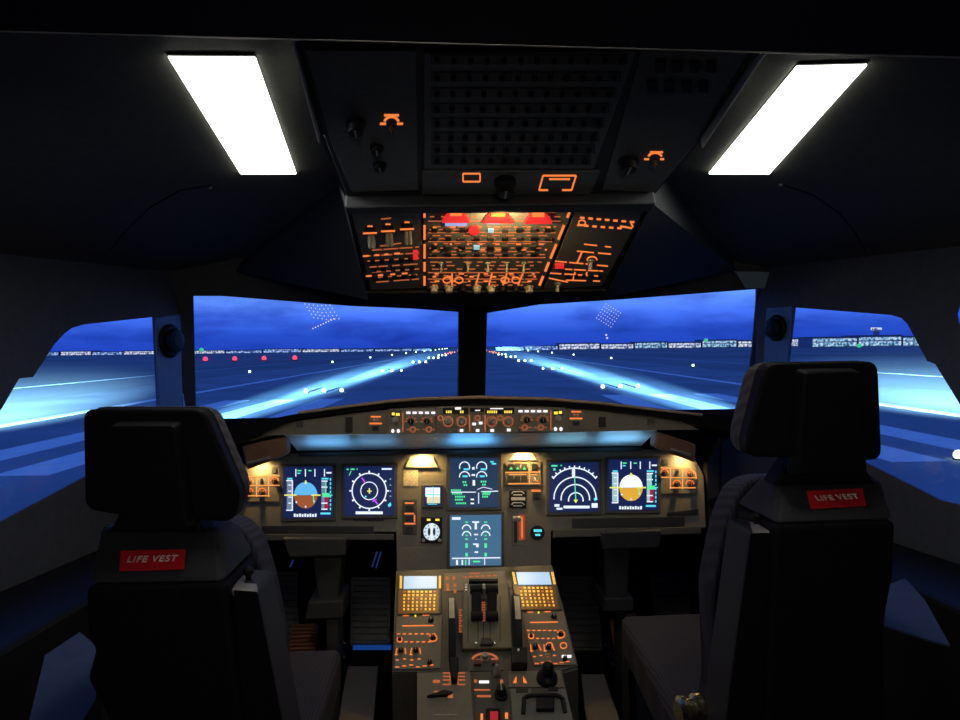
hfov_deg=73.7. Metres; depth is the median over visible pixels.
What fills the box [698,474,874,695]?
cushion
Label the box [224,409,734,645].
dashboard
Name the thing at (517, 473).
panel
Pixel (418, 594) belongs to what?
keyboard
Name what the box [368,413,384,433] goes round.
block
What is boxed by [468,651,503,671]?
panel
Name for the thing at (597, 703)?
step
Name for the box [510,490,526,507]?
pressure gauge
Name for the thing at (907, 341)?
building
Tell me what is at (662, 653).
seat cushion
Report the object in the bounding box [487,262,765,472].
wall
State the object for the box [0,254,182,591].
wall
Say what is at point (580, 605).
footrest
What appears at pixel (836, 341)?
building
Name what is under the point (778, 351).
trim
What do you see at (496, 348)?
building
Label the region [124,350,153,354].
building
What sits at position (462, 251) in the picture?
panel
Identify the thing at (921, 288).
wall
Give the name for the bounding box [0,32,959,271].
ceiling
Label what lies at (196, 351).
building
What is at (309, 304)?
cluster
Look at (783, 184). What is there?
cord
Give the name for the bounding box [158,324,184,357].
vent
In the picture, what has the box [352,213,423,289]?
panel
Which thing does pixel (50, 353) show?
building
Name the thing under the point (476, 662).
switch
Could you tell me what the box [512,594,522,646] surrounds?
wheel
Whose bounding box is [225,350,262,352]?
building
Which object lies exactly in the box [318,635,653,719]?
floor
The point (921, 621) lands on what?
console
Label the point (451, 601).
wheel
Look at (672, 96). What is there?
speaker panel
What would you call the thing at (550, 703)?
cover plate
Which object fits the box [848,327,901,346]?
building
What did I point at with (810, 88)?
ceiling light
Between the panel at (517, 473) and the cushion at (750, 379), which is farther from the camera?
the panel at (517, 473)
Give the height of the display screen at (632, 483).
0.172 m
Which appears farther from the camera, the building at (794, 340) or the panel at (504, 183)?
the building at (794, 340)
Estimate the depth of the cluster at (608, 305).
303.18 m
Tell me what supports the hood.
attached to the glareshield
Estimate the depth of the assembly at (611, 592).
2.04 m
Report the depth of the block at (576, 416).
1.84 m
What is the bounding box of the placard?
[403,469,417,485]
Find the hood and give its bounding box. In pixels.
[228,399,732,445]
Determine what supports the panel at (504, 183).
attached to the panel frame
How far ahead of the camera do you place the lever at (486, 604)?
1.71 m
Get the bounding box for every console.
[0,550,101,719]
[883,543,959,719]
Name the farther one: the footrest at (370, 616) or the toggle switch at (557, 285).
the footrest at (370, 616)
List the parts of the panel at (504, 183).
knob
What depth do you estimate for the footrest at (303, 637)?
2.09 m
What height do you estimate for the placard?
0.050 m
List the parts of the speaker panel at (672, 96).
knob, knob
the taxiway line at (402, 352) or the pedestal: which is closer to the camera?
the pedestal
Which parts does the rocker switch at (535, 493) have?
plate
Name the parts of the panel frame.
aft frame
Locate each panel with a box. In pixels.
[238,448,705,568]
[246,466,279,501]
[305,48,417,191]
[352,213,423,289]
[394,614,442,669]
[417,657,472,719]
[422,169,599,198]
[423,212,571,293]
[424,49,635,168]
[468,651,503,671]
[473,664,510,719]
[505,461,540,485]
[508,647,563,687]
[521,611,575,665]
[544,212,642,291]
[602,50,746,191]
[661,458,696,493]
[703,435,776,539]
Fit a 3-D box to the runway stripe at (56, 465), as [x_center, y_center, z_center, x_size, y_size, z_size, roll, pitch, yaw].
[-12.317,2.795,28.916,1.500,0.015,24.000,-1,1,-1]
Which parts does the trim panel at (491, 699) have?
pale knob, knob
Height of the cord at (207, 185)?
0.088 m
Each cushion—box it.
[97,406,249,515]
[100,515,288,719]
[289,650,340,719]
[622,614,700,719]
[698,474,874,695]
[730,361,842,453]
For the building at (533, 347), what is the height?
3.150 m
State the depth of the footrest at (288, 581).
2.24 m
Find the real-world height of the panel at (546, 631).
0.072 m
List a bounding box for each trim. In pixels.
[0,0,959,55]
[0,31,959,58]
[155,314,181,405]
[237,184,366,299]
[366,285,606,307]
[458,307,486,448]
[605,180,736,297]
[734,271,768,287]
[764,306,792,361]
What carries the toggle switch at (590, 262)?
attached to the panel at (592, 242)
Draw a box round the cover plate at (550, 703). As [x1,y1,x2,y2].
[510,687,572,719]
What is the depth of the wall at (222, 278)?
2.26 m
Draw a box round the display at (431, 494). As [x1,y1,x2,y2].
[421,484,442,507]
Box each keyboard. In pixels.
[397,574,441,615]
[510,570,560,611]
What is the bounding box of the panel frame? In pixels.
[292,40,765,287]
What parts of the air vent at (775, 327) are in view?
knob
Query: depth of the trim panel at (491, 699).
1.50 m
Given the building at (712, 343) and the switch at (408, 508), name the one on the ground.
the building at (712, 343)
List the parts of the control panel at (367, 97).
knob, knob, knob, knob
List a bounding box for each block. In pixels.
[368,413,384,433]
[568,408,584,428]
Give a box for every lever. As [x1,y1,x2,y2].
[462,579,512,650]
[512,512,526,545]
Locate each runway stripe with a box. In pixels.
[0,399,296,475]
[0,400,248,460]
[267,399,341,417]
[602,395,670,409]
[647,394,946,461]
[697,393,959,449]
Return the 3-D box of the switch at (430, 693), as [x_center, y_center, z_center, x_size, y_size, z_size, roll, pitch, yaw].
[-0.094,0.785,1.507,0.060,0.013,0.016,-1,1,-3]
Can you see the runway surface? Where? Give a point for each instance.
(577, 380)
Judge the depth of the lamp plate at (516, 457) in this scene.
2.04 m
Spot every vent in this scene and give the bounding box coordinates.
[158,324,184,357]
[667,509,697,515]
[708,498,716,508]
[763,315,786,341]
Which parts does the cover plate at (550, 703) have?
bail handle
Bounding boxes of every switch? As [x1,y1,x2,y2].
[406,506,412,510]
[406,516,412,521]
[427,690,452,697]
[474,660,480,665]
[492,660,498,665]
[521,262,526,271]
[531,490,540,499]
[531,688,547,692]
[555,283,561,291]
[587,259,594,269]
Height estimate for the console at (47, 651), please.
0.744 m
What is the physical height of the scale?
0.036 m
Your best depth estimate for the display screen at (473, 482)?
2.00 m
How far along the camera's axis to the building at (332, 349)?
518.25 m
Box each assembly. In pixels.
[283,533,352,719]
[593,530,660,719]
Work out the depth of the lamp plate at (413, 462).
2.02 m
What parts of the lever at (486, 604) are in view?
thrust lever, thrust lever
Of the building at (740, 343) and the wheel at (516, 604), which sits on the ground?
the building at (740, 343)
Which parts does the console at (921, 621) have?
blue lid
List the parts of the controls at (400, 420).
knob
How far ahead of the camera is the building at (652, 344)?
421.12 m
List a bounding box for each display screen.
[280,463,335,521]
[341,463,397,518]
[446,455,501,510]
[447,512,503,568]
[546,459,601,515]
[605,456,660,513]
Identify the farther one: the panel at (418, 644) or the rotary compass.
the rotary compass
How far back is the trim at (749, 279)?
2.28 m
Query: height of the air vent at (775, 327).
0.094 m
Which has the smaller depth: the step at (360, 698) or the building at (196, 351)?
the step at (360, 698)
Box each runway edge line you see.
[0,352,434,426]
[509,351,959,416]
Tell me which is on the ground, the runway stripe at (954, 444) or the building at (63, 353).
the building at (63, 353)
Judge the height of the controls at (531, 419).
0.074 m
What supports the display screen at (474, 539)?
attached to the panel at (681, 514)
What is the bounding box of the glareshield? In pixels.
[228,396,732,468]
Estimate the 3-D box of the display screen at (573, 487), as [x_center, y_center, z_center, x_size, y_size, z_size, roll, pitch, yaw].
[0.297,0.401,2.019,0.190,0.166,0.066,-1,1,-3]
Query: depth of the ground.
125.74 m
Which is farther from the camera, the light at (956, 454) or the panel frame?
the light at (956, 454)
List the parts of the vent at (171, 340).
knob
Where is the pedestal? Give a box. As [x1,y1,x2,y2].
[392,547,578,719]
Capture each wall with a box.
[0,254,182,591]
[170,257,457,464]
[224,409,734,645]
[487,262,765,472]
[701,436,723,553]
[755,246,959,564]
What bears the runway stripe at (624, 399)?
on the runway surface
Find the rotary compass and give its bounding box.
[421,517,441,542]
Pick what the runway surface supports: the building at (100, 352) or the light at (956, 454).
the light at (956, 454)
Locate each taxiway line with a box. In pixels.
[13,352,402,388]
[539,350,942,376]
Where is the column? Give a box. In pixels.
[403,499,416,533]
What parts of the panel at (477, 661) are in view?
knob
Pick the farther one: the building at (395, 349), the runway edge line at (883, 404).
the building at (395, 349)
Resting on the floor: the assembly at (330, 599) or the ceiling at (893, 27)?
the assembly at (330, 599)
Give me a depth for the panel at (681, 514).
1.99 m
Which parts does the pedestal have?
blank plate, flight control strip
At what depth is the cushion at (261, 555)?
1.09 m
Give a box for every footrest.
[277,572,298,645]
[289,623,318,651]
[350,577,392,719]
[558,576,602,719]
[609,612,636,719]
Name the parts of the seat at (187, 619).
pull handle, neck post, cap knob, armrest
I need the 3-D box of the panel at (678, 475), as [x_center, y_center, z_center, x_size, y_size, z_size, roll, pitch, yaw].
[0.632,0.371,2.045,0.132,0.111,0.049,-1,1,-3]
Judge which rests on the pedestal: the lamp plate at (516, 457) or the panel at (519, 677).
the panel at (519, 677)
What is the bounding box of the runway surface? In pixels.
[0,347,959,520]
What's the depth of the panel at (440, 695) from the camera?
1.50 m
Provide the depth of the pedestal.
1.69 m
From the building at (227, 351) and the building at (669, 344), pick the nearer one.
the building at (669, 344)
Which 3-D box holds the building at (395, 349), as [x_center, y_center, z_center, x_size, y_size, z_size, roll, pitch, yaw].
[-70.323,-8.353,525.955,31.485,2.150,16.597,-1,1,-3]
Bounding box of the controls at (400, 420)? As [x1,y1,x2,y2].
[388,408,434,433]
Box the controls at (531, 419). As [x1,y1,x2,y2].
[518,407,565,431]
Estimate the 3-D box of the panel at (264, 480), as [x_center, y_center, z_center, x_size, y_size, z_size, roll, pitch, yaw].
[-0.675,0.383,1.976,0.119,0.107,0.048,-1,1,-3]
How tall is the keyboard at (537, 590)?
0.065 m
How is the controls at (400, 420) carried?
attached to the glareshield
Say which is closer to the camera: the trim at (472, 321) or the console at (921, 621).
the console at (921, 621)
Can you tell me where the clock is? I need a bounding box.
[530,525,544,539]
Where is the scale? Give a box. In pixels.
[458,607,462,633]
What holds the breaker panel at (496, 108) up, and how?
attached to the panel frame
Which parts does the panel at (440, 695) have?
lever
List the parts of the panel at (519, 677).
lever mount, plate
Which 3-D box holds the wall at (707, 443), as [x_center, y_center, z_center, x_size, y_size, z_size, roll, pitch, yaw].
[1.019,0.729,2.616,0.020,1.000,0.580,-1,1,-3]
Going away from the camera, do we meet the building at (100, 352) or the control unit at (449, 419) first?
the control unit at (449, 419)
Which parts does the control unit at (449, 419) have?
knob, knob, knob, knob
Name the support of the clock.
attached to the panel at (681, 514)
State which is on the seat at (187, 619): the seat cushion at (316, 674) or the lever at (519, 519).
the seat cushion at (316, 674)
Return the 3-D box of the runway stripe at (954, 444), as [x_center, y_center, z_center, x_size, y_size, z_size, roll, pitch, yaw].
[14.679,2.426,29.245,1.500,0.015,24.000,-1,1,-1]
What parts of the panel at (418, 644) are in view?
knob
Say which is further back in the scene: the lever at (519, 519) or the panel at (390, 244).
the lever at (519, 519)
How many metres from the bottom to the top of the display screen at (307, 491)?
0.168 m
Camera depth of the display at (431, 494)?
1.98 m
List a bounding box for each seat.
[84,406,340,719]
[622,361,893,719]
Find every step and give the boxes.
[339,666,378,719]
[581,674,618,719]
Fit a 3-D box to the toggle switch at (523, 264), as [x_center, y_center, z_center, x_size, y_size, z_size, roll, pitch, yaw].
[0.108,-0.227,1.567,0.013,0.024,0.019,0,1,13]
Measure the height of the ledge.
0.040 m
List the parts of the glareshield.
panel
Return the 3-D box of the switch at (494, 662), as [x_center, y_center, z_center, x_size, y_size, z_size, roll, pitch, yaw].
[0.039,0.752,1.588,0.018,0.013,0.016,-1,1,-3]
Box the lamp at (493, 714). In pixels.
[490,711,497,719]
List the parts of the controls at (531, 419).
knob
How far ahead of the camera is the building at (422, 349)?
519.13 m
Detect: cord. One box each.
[110,185,209,250]
[783,184,865,252]
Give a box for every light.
[165,51,296,173]
[708,60,869,173]
[952,450,959,460]
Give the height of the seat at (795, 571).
1.265 m
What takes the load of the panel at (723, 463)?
attached to the panel at (681, 514)
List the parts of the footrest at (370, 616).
plate, floor light strip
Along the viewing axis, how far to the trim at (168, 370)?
2.14 m
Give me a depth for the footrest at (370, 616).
2.16 m
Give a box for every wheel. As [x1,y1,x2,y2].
[448,597,455,657]
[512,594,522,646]
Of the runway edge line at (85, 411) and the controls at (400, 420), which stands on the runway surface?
the runway edge line at (85, 411)
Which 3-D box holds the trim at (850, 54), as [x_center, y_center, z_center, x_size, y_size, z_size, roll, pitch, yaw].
[0.170,-0.318,0.652,2.802,0.004,0.004,-1,1,-5]
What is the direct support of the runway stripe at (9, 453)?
on the runway surface
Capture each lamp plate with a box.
[405,457,437,467]
[509,454,536,460]
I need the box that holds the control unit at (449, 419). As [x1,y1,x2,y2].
[436,406,517,432]
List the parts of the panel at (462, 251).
knob, knob, knob, knob, knob, knob, knob, knob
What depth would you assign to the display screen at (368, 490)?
1.98 m
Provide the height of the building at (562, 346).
4.550 m
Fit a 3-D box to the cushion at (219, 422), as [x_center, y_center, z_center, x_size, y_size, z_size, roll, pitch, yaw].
[-0.471,0.154,1.000,0.224,0.172,0.065,-1,1,-3]
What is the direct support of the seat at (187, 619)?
on the floor
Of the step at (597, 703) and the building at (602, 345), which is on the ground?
the building at (602, 345)
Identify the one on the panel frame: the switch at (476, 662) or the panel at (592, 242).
the panel at (592, 242)
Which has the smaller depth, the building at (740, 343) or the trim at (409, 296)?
the trim at (409, 296)
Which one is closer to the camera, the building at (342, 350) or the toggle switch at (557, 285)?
the toggle switch at (557, 285)
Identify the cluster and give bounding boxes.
[307,304,338,328]
[596,305,620,338]
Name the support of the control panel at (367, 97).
attached to the panel frame
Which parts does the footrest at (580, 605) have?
plate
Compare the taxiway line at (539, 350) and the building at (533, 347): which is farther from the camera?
the building at (533, 347)
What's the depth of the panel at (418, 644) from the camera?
1.65 m
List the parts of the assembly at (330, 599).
floor leg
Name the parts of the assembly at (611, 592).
floor leg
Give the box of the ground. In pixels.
[5,346,951,402]
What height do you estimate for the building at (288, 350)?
3.350 m
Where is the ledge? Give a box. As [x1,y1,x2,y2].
[345,192,654,213]
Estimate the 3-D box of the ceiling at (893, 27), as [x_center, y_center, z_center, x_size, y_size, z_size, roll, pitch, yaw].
[0.127,-0.423,0.494,3.300,0.220,0.390,-1,1,-3]
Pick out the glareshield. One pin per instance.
(343, 427)
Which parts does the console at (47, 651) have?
blue lid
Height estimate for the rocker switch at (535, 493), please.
0.031 m
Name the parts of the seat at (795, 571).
seat adjust knob, armrest, cap knob, neck post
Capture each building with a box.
[47,352,60,355]
[61,351,99,355]
[92,351,123,354]
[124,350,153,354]
[195,350,225,353]
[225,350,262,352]
[263,348,306,352]
[302,348,343,351]
[341,349,374,351]
[375,348,413,350]
[413,348,431,350]
[495,347,523,350]
[523,345,558,349]
[555,342,600,349]
[600,343,633,348]
[629,341,667,348]
[667,342,700,347]
[695,339,737,347]
[737,340,751,347]
[792,338,797,346]
[797,336,858,347]
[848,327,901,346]
[902,336,918,346]
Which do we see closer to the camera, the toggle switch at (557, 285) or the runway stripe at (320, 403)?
the toggle switch at (557, 285)

